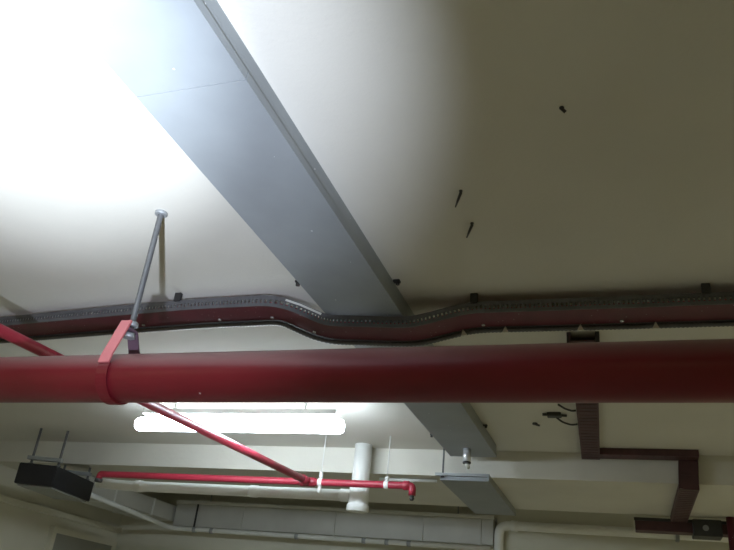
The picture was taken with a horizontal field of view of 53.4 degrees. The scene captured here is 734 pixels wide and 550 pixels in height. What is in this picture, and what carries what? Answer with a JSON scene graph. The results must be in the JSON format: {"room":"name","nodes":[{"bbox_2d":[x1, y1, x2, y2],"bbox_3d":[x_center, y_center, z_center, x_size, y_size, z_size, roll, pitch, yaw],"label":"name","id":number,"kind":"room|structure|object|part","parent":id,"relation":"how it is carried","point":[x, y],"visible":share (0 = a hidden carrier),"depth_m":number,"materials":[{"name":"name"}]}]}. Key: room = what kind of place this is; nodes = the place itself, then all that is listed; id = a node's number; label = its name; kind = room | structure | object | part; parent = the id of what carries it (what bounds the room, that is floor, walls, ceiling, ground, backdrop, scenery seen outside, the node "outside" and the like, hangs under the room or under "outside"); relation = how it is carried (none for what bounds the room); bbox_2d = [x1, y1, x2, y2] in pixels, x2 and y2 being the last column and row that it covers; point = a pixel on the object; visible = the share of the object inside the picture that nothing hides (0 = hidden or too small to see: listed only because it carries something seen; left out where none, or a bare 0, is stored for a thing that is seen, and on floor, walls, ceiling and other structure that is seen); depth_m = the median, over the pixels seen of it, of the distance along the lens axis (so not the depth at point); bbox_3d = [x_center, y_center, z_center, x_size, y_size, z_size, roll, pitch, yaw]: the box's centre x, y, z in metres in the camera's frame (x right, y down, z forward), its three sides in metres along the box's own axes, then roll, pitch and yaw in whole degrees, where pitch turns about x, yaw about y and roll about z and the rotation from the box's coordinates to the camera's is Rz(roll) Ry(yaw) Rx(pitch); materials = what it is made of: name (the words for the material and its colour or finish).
{"room":"parking garage","nodes":[
{"label":"parking garage","id":0,"kind":"room"},
{"bbox_2d":[0,465,121,549],"bbox_3d":[-3.870,0.811,1.857,0.200,2.550,9.840,-3,-28,19],"label":"wall","id":1,"kind":"structure","parent":0,"point":[20,528],"depth_m":5.45,"materials":[{"name":"paint"}]},
{"bbox_2d":[0,494,121,532],"bbox_3d":[-2.522,1.667,5.320,0.035,0.045,2.440,-3,-28,19],"label":"trim","id":2,"kind":"structure","parent":1,"relation":"attached to","point":[4,499],"depth_m":5.63,"materials":[{"name":"paint"}]},
{"bbox_2d":[44,526,116,549],"bbox_3d":[-2.331,2.520,5.720,0.045,0.930,0.800,-3,-28,19],"label":"wall panel","id":3,"kind":"object","parent":1,"relation":"attached to","point":[58,538],"visible":1,"depth_m":5.78,"materials":[{"name":"paint"}]},
{"bbox_2d":[0,440,733,518],"bbox_3d":[1.674,1.198,4.107,8.800,0.145,0.930,-3,-28,19],"label":"beam","id":4,"kind":"structure","parent":1,"relation":"attached to","point":[550,481],"depth_m":4.27,"materials":[{"name":"paint"}]},
{"bbox_2d":[379,478,436,482],"bbox_3d":[0.235,1.181,4.201,0.340,0.017,0.017,-3,-28,19],"label":"conduit","id":5,"kind":"object","parent":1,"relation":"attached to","point":[380,479],"visible":0.9,"depth_m":4.19,"materials":[{"name":"grey metal"}]},
{"bbox_2d":[435,472,515,515],"bbox_3d":[0.671,1.320,4.365,0.295,0.040,1.040,-3,-28,19],"label":"duct","id":6,"kind":"object","parent":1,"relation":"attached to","point":[480,493],"visible":1,"depth_m":4.20,"materials":[{"name":"metal"}]},
{"bbox_2d":[633,517,727,540],"bbox_3d":[2.541,1.506,4.231,1.874,0.097,0.155,-3,-28,19],"label":"tray","id":7,"kind":"object","parent":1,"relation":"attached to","point":[699,529],"visible":1,"depth_m":4.41,"materials":[{"name":"brown paint"}]},
{"bbox_3d":[2.550,1.478,4.257,1.870,0.018,0.122,-3,-28,19],"label":"lid","id":8,"kind":"part","parent":7,"relation":"part of","materials":[{"name":"metal"}]},
{"bbox_2d":[115,492,496,549],"bbox_3d":[1.942,2.831,4.613,9.200,2.550,0.200,-3,-28,19],"label":"wall","id":9,"kind":"structure","parent":0,"point":[136,534],"depth_m":6.01,"materials":[{"name":"paint"}]},
{"bbox_2d":[78,475,176,521],"bbox_3d":[-1.959,1.756,5.708,0.370,0.133,1.200,-3,-28,19],"label":"duct","id":10,"kind":"object","parent":9,"relation":"attached to","point":[157,509],"visible":0.42,"depth_m":5.71,"materials":[{"name":"grey metal"}]},
{"bbox_2d":[494,520,728,549],"bbox_3d":[2.896,2.725,4.041,4.417,2.418,0.100,-3,-28,19],"label":"pipe","id":11,"kind":"object","parent":9,"relation":"attached to","point":[516,526],"visible":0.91,"depth_m":5.05,"materials":[{"name":"white plastic"}]},
{"bbox_2d":[497,509,728,549],"bbox_3d":[3.454,2.676,3.968,5.510,2.550,0.080,-3,-28,19],"label":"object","id":12,"kind":"structure","parent":9,"relation":"attached to","point":[512,540],"depth_m":5.11,"materials":[{"name":"paint"}]},
{"bbox_2d":[0,0,733,455],"bbox_3d":[0.520,-0.664,1.028,9.200,0.200,10.240,-3,-28,19],"label":"ceiling","id":13,"kind":"structure","parent":0,"point":[404,106],"depth_m":1.77,"materials":[{"name":"paint"}]},
{"bbox_2d":[14,428,93,501],"bbox_3d":[-1.990,1.238,4.748,0.235,0.366,0.538,2,-27,9],"label":"box","id":14,"kind":"object","parent":13,"relation":"hanging from","point":[55,482],"visible":1,"depth_m":4.56,"materials":[{"name":"metal"}]},
{"bbox_3d":[-2.089,1.084,4.609,0.031,0.235,0.031,-3,-28,19],"label":"hanger rod","id":15,"kind":"part","parent":14,"relation":"part of","materials":[{"name":"metal"}]},
{"bbox_3d":[-2.014,1.153,4.569,0.217,0.022,0.030,5,-26,2],"label":"cross rail","id":16,"kind":"part","parent":14,"relation":"part of","materials":[{"name":"grey metal"}]},
{"bbox_3d":[-2.008,1.396,4.668,0.212,0.010,0.485,2,-27,9],"label":"panel","id":17,"kind":"part","parent":14,"relation":"part of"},
{"bbox_3d":[-2.001,1.337,4.698,0.235,0.125,0.538,2,-27,9],"label":"casing","id":18,"kind":"part","parent":14,"relation":"part of","materials":[{"name":"black metal"}]},
{"bbox_3d":[-1.917,1.099,4.602,0.031,0.235,0.031,-3,-28,19],"label":"hanger rod","id":19,"kind":"part","parent":14,"relation":"part of","materials":[{"name":"metal"}]},
{"bbox_3d":[-1.967,1.333,4.921,0.217,0.022,0.030,5,-26,2],"label":"cross rail","id":20,"kind":"part","parent":14,"relation":"part of","materials":[{"name":"grey metal"}]},
{"bbox_2d":[95,209,167,404],"bbox_3d":[-0.597,0.069,1.900,0.034,0.548,0.133,-3,-28,19],"label":"hanger","id":21,"kind":"object","parent":13,"relation":"hanging from","point":[125,329],"visible":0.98,"depth_m":1.85,"materials":[{"name":"metal"}]},
{"bbox_3d":[-0.606,0.141,1.859,0.028,0.006,0.044,-3,-28,19],"label":"plate","id":22,"kind":"part","parent":21,"relation":"part of","materials":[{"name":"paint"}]},
{"bbox_3d":[-0.587,-0.015,1.943,0.016,0.343,0.016,-3,-28,19],"label":"threaded rod","id":23,"kind":"part","parent":21,"relation":"part of","materials":[{"name":"metal"}]},
{"bbox_2d":[0,339,733,402],"bbox_3d":[0.122,0.212,1.557,7.590,0.137,0.137,-3,-28,19],"label":"pipe","id":24,"kind":"object","parent":21,"relation":"hanging from","point":[664,371],"visible":1,"depth_m":1.52,"materials":[{"name":"red metal"}]},
{"bbox_2d":[95,443,372,513],"bbox_3d":[-0.836,1.192,4.395,1.816,0.372,0.123,-3,-28,19],"label":"drain pipe","id":25,"kind":"object","parent":13,"relation":"attached to","point":[357,498],"visible":0.91,"depth_m":4.21,"materials":[{"name":"white plastic"}]},
{"bbox_3d":[-0.897,1.276,4.360,1.715,0.070,0.082,-3,-28,19],"label":"arm","id":26,"kind":"part","parent":25,"relation":"part of","materials":[{"name":"white plastic"}]},
{"bbox_2d":[135,403,344,433],"bbox_3d":[-0.637,0.687,3.572,1.120,0.166,0.068,-3,-28,19],"label":"lamp","id":27,"kind":"object","parent":13,"relation":"hanging from","point":[286,421],"visible":0.93,"depth_m":3.50,"materials":[{"name":"white plastic"}]},
{"bbox_2d":[135,417,344,433],"bbox_3d":[-0.641,0.730,3.550,1.120,0.068,0.068,-3,-28,19],"label":"diffuser","id":28,"kind":"object","parent":27,"relation":"attached to","point":[323,425],"depth_m":3.49,"materials":[{"name":"white plastic"}]},
{"bbox_2d":[51,0,496,456],"bbox_3d":[-0.216,-0.206,1.808,0.290,0.066,5.102,-3,-28,19],"label":"duct","id":29,"kind":"object","parent":13,"relation":"attached to","point":[186,63],"visible":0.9,"depth_m":1.60,"materials":[{"name":"metal"}]},
{"bbox_2d":[463,448,470,468],"bbox_3d":[0.516,0.948,3.765,0.043,0.100,0.047,-3,-28,19],"label":"stub","id":30,"kind":"object","parent":29,"relation":"attached to","point":[466,451],"visible":1,"depth_m":3.75,"materials":[{"name":"metal"}]},
{"bbox_2d":[317,435,326,492],"bbox_3d":[-0.244,1.036,4.015,0.024,0.316,0.044,-3,-28,19],"label":"strap hanger","id":31,"kind":"object","parent":13,"relation":"hanging from","point":[320,478],"visible":0.97,"depth_m":3.97,"materials":[{"name":"white metal"}]},
{"bbox_3d":[-0.239,0.989,4.038,0.005,0.210,0.005,7,-26,-1],"label":"rod","id":32,"kind":"part","parent":31,"relation":"part of","materials":[{"name":"white metal"}]},
{"bbox_2d":[173,495,496,547],"bbox_3d":[-0.320,1.893,5.747,2.660,0.315,0.155,-3,-28,19],"label":"air duct","id":33,"kind":"object","parent":13,"relation":"hanging from","point":[446,528],"visible":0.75,"depth_m":5.62,"materials":[{"name":"grey metal"}]},
{"bbox_2d":[91,493,489,549],"bbox_3d":[-0.541,1.686,5.177,2.649,0.225,1.129,-3,-28,19],"label":"conduit","id":34,"kind":"object","parent":33,"relation":"attached to","point":[193,529],"visible":0.99,"depth_m":5.54,"materials":[{"name":"metal"}]},
{"bbox_2d":[0,283,733,346],"bbox_3d":[0.366,0.139,2.295,7.594,0.130,0.342,-3,-28,19],"label":"cable tray","id":35,"kind":"object","parent":13,"relation":"attached to","point":[717,312],"visible":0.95,"depth_m":2.34,"materials":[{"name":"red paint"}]},
{"bbox_3d":[0.379,0.159,2.320,7.587,0.088,0.204,-4,-28,19],"label":"rail","id":36,"kind":"part","parent":35,"relation":"part of","materials":[{"name":"black metal"}]},
{"bbox_3d":[0.340,0.107,2.226,7.595,0.087,0.196,-4,-28,19],"label":"rail","id":37,"kind":"part","parent":35,"relation":"part of","materials":[{"name":"grey metal"}]},
{"bbox_2d":[383,436,390,488],"bbox_3d":[0.114,1.000,3.901,0.024,0.283,0.044,-3,-28,19],"label":"strap hanger","id":38,"kind":"object","parent":13,"relation":"hanging from","point":[385,483],"visible":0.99,"depth_m":3.85,"materials":[{"name":"white metal"}]},
{"bbox_2d":[94,471,415,500],"bbox_3d":[-0.696,1.176,4.107,2.007,0.100,0.049,-3,-28,19],"label":"pipe","id":39,"kind":"object","parent":38,"relation":"hanging from","point":[405,485],"visible":0.91,"depth_m":4.08,"materials":[{"name":"red metal"}]},
{"bbox_2d":[0,323,309,484],"bbox_3d":[-1.144,0.155,2.221,0.049,0.049,4.327,-5,-29,22],"label":"pipe","id":40,"kind":"object","parent":39,"relation":"attached to","point":[6,333],"visible":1,"depth_m":3.04,"materials":[{"name":"red metal"}]},
{"bbox_3d":[0.117,0.974,3.914,0.005,0.225,0.005,7,-26,-1],"label":"rod","id":41,"kind":"part","parent":38,"relation":"part of","materials":[{"name":"white metal"}]},
{"bbox_2d":[441,448,444,477],"bbox_3d":[0.420,1.024,4.009,0.019,0.170,0.019,-3,-28,19],"label":"rod","id":42,"kind":"object","parent":13,"relation":"hanging from","point":[442,476],"visible":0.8,"depth_m":4.00,"materials":[{"name":"metal"}]},
{"bbox_3d":[0.420,1.019,4.011,0.009,0.158,0.009,-17,-34,38],"label":"rod","id":43,"kind":"part","parent":42,"relation":"part of","materials":[{"name":"metal"}]},
{"bbox_2d":[455,190,462,206],"bbox_3d":[0.225,-0.189,1.802,0.009,0.016,0.059,9,-27,-5],"label":"nail","id":44,"kind":"object","parent":13,"relation":"attached to","point":[460,191],"visible":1,"depth_m":1.79,"materials":[{"name":"metal"}]},
{"bbox_2d":[466,222,473,237],"bbox_3d":[0.270,-0.119,1.931,0.009,0.016,0.059,9,-27,-5],"label":"nail","id":45,"kind":"object","parent":13,"relation":"attached to","point":[471,223],"visible":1,"depth_m":1.92,"materials":[{"name":"metal"}]},
{"bbox_2d":[542,404,577,425],"bbox_3d":[0.862,0.625,3.269,0.156,0.032,0.253,-3,-28,19],"label":"fitting","id":46,"kind":"object","parent":13,"relation":"attached to","point":[557,415],"visible":1,"depth_m":3.29,"materials":[{"name":"metal"}]},
{"bbox_2d":[559,106,565,112],"bbox_3d":[0.396,-0.334,1.477,0.016,0.013,0.010,18,-29,-21],"label":"plug","id":47,"kind":"object","parent":13,"relation":"attached to","point":[561,108],"visible":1,"depth_m":1.48,"materials":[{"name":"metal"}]},
{"bbox_2d":[566,331,699,522],"bbox_3d":[1.286,0.846,3.448,0.564,0.182,2.582,-3,-28,19],"label":"tray","id":48,"kind":"object","parent":13,"relation":"attached to","point":[587,413],"visible":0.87,"depth_m":3.65,"materials":[{"name":"brown paint"}]},
{"bbox_2d":[569,332,599,459],"bbox_3d":[0.955,0.584,3.159,0.092,0.036,1.654,-2,-28,17],"label":"tray","id":49,"kind":"object","parent":48,"relation":"on","point":[587,413],"depth_m":3.32,"materials":[{"name":"brown paint"}]},
{"bbox_2d":[600,448,698,460],"bbox_3d":[1.428,0.913,3.713,0.471,0.036,0.092,-3,-28,19],"label":"tray","id":50,"kind":"object","parent":48,"relation":"on","point":[605,453],"depth_m":3.68,"materials":[{"name":"brown paint"}]},
{"bbox_2d":[670,483,699,522],"bbox_3d":[1.743,1.265,4.021,0.099,0.036,0.961,-3,-28,19],"label":"tray","id":51,"kind":"object","parent":48,"relation":"on","point":[685,497],"depth_m":3.88,"materials":[{"name":"brown paint"}]},
{"bbox_2d":[678,460,698,491],"bbox_3d":[1.611,1.004,3.657,0.102,0.149,0.036,-3,-28,19],"label":"tray","id":52,"kind":"object","parent":48,"relation":"on","point":[688,470],"depth_m":3.64,"materials":[{"name":"brown paint"}]},
{"bbox_3d":[0.250,1.783,-0.197,9.200,0.200,10.240,-3,-28,19],"label":"floor","id":53,"kind":"structure","parent":0,"visible":0},
{"bbox_2d":[726,517,733,549],"bbox_3d":[2.019,2.496,3.761,0.047,2.404,0.047,-3,-28,19],"label":"pipe","id":54,"kind":"object","parent":53,"relation":"on","point":[729,520],"visible":1,"depth_m":4.25,"materials":[{"name":"red metal"}]}
]}

